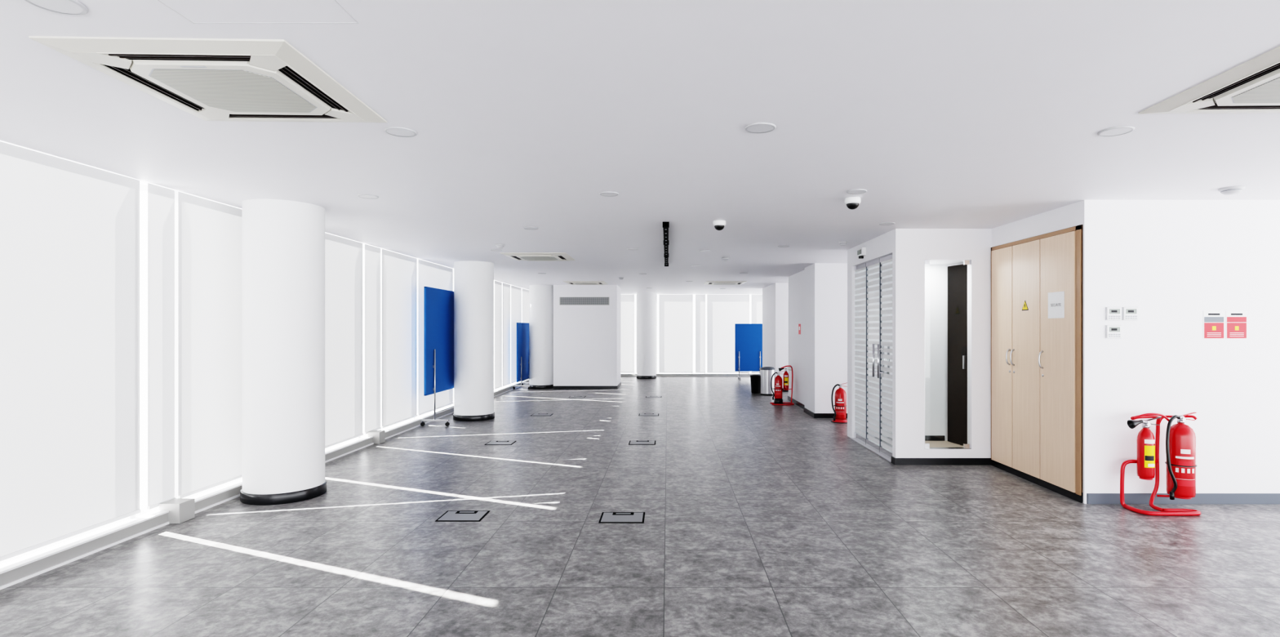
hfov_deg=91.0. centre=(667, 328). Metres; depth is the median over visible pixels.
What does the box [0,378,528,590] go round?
baseboard
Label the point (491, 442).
outlet box
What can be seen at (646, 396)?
outlet box
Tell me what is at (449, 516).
outlet box
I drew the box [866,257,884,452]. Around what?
door
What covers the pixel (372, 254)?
roller blind
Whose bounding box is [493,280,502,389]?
roller blind
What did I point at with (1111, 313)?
controller
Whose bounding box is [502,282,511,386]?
roller blind
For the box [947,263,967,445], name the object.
door
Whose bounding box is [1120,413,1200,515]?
stand
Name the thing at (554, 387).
baseboard
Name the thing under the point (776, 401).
stand
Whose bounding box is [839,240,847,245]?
smoke detector
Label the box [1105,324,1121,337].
controller
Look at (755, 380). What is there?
waste bin
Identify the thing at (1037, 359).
closet
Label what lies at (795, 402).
baseboard
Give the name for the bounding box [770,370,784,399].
fire extinguisher
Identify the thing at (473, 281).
column
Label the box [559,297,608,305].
air vent grille
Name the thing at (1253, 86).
air conditioner
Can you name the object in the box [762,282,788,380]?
wall
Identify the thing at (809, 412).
baseboard
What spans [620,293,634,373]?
roller blind
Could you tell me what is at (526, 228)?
recessed light
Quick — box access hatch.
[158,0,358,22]
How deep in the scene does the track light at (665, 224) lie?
7.70 m
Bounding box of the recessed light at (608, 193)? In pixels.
[599,191,618,196]
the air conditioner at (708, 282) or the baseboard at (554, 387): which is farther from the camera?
the baseboard at (554, 387)
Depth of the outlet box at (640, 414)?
11.02 m
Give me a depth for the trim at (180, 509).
4.87 m
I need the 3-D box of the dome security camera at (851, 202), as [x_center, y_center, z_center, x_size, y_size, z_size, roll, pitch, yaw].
[1.565,-1.061,5.320,0.132,0.096,0.132,0,0,0]
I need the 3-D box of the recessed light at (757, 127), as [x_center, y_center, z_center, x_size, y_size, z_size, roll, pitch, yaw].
[0.510,-1.106,3.460,0.170,0.008,0.170,0,0,0]
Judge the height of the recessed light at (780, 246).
0.008 m
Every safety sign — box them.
[798,324,800,333]
[1203,311,1224,338]
[1226,311,1247,338]
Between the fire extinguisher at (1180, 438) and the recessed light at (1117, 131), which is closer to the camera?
the recessed light at (1117, 131)
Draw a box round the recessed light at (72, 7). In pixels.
[24,0,88,15]
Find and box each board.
[420,286,453,426]
[512,322,530,389]
[734,323,762,378]
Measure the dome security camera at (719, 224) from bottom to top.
0.096 m
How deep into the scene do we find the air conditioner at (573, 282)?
14.72 m
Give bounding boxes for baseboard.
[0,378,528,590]
[553,386,617,389]
[620,373,759,376]
[787,395,804,408]
[803,407,813,417]
[813,413,847,417]
[891,456,895,464]
[894,457,991,465]
[1086,493,1279,503]
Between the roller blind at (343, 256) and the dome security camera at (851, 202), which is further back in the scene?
the roller blind at (343, 256)
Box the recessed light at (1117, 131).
[1097,125,1134,136]
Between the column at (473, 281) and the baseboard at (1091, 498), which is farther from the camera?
the column at (473, 281)
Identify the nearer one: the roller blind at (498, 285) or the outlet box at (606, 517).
the outlet box at (606, 517)
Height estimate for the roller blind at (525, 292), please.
2.471 m
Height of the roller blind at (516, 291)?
2.471 m
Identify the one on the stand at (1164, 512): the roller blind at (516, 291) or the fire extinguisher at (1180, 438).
the fire extinguisher at (1180, 438)
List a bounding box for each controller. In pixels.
[1105,306,1121,319]
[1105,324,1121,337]
[1122,306,1138,319]
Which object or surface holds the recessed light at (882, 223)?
in the ceiling
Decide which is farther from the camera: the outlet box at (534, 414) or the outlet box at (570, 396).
the outlet box at (570, 396)
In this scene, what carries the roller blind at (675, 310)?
hanging from the ceiling
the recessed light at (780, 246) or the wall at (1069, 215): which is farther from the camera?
the recessed light at (780, 246)
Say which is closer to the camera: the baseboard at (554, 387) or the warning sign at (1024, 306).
the warning sign at (1024, 306)
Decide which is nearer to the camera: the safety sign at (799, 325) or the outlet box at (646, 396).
the safety sign at (799, 325)
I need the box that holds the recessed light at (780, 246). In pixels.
[777,244,790,247]
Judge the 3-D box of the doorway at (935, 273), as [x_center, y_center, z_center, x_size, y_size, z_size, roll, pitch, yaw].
[3.130,0.280,7.305,0.740,2.260,0.510,0,0,0]
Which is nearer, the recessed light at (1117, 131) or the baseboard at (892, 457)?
the recessed light at (1117, 131)
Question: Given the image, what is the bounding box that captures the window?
[0,191,515,564]
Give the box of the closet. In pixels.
[991,225,1083,502]
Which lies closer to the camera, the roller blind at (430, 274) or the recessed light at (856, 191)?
the recessed light at (856, 191)
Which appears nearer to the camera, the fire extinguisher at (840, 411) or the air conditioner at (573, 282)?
the fire extinguisher at (840, 411)
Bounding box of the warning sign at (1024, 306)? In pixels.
[1022,300,1028,310]
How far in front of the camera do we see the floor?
4.30 m
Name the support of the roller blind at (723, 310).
hanging from the ceiling
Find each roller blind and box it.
[0,141,140,561]
[146,182,175,509]
[177,191,242,497]
[324,232,363,448]
[364,244,381,434]
[381,248,417,428]
[417,258,453,415]
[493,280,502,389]
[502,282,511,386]
[510,284,521,383]
[521,288,528,323]
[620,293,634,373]
[635,293,657,373]
[658,293,693,373]
[695,293,705,373]
[706,293,749,373]
[751,293,762,373]
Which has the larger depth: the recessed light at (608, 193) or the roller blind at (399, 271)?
the roller blind at (399, 271)
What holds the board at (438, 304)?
on the floor
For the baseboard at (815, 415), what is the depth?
10.58 m
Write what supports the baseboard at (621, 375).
attached to the wall
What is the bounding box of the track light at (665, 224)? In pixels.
[662,222,669,266]
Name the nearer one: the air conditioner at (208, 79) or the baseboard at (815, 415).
the air conditioner at (208, 79)
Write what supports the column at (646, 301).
on the floor
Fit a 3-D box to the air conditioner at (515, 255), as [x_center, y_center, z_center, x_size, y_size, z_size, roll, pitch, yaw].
[-1.960,-1.094,9.600,0.950,0.032,0.950,0,0,0]
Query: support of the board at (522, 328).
on the floor
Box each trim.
[159,497,195,523]
[367,430,385,444]
[850,437,891,462]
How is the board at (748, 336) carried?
on the floor
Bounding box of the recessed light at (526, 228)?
[524,226,538,229]
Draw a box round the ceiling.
[0,0,1279,294]
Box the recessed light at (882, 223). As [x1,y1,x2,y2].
[879,222,894,225]
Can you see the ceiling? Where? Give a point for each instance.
(948, 113)
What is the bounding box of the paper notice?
[1048,291,1064,318]
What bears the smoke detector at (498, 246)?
attached to the ceiling
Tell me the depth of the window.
5.05 m
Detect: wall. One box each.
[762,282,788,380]
[788,262,847,413]
[892,228,991,457]
[991,200,1083,247]
[1083,200,1279,503]
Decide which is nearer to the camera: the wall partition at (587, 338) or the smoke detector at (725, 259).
the smoke detector at (725, 259)
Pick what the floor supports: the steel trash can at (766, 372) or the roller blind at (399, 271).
the steel trash can at (766, 372)
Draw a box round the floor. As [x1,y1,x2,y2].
[0,376,1279,636]
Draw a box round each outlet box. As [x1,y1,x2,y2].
[435,511,489,521]
[484,440,515,444]
[531,413,553,415]
[568,395,586,397]
[598,511,644,523]
[628,440,655,444]
[638,413,658,415]
[645,395,662,397]
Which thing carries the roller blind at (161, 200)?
attached to the window
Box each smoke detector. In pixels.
[495,244,504,248]
[721,257,728,261]
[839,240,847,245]
[1217,186,1245,195]
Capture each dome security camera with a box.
[712,219,725,230]
[844,196,860,209]
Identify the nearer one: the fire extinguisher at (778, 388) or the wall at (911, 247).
the wall at (911, 247)
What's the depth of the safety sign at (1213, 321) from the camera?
5.40 m
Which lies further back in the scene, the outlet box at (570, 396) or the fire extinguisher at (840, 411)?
the outlet box at (570, 396)
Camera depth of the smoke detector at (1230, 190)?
4.91 m
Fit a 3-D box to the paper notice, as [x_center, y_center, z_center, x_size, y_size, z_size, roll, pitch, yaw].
[3.558,-0.220,5.760,0.003,0.240,0.240,0,0,0]
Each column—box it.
[240,199,326,505]
[453,260,494,421]
[528,284,553,388]
[636,292,656,378]
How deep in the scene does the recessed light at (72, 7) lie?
2.15 m
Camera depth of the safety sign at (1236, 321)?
5.40 m
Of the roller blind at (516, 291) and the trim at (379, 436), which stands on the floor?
the trim at (379, 436)
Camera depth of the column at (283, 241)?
5.41 m
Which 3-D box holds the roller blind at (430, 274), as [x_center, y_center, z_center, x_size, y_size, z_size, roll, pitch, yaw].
[-3.931,0.130,10.700,0.022,2.471,1.600,0,0,0]
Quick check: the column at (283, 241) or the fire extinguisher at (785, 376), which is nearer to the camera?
the column at (283, 241)
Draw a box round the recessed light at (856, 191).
[846,188,866,194]
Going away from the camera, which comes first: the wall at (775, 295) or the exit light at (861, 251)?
the exit light at (861, 251)
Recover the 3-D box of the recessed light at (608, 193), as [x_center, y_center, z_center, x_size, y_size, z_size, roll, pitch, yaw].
[-0.480,-1.106,5.150,0.160,0.008,0.160,0,0,0]
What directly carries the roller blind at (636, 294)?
hanging from the ceiling
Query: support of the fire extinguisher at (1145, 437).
on the stand at (1164, 512)
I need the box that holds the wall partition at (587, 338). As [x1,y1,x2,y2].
[553,284,620,386]
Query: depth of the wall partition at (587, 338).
15.70 m
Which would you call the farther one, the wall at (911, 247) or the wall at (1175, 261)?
the wall at (911, 247)
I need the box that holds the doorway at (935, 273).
[924,260,963,447]
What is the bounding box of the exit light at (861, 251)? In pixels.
[857,247,866,258]
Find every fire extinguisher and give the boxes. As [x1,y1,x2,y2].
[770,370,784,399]
[778,366,791,389]
[831,382,847,423]
[1127,416,1161,478]
[1164,411,1197,499]
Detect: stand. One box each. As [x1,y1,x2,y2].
[769,364,794,404]
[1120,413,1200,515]
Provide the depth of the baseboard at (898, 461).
6.93 m
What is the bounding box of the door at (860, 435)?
[853,262,867,444]
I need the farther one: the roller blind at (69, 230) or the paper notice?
the paper notice
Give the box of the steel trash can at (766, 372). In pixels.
[760,366,774,395]
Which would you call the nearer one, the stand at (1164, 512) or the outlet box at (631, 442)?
the stand at (1164, 512)
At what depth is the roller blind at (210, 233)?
5.39 m
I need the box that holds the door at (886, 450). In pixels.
[877,253,892,459]
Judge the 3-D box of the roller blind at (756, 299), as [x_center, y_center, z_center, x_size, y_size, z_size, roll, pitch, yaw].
[2.840,0.142,20.000,0.360,2.496,0.020,0,0,0]
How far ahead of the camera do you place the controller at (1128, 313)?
5.38 m
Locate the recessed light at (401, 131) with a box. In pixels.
[383,126,417,137]
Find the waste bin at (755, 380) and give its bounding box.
[750,374,760,393]
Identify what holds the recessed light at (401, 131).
in the ceiling
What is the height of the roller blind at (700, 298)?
2.496 m
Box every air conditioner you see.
[28,35,386,122]
[500,252,575,260]
[562,280,607,284]
[703,280,746,284]
[1138,45,1279,114]
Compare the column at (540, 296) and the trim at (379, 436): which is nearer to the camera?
the trim at (379, 436)
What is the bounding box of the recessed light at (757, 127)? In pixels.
[744,122,776,133]
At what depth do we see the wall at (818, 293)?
10.60 m

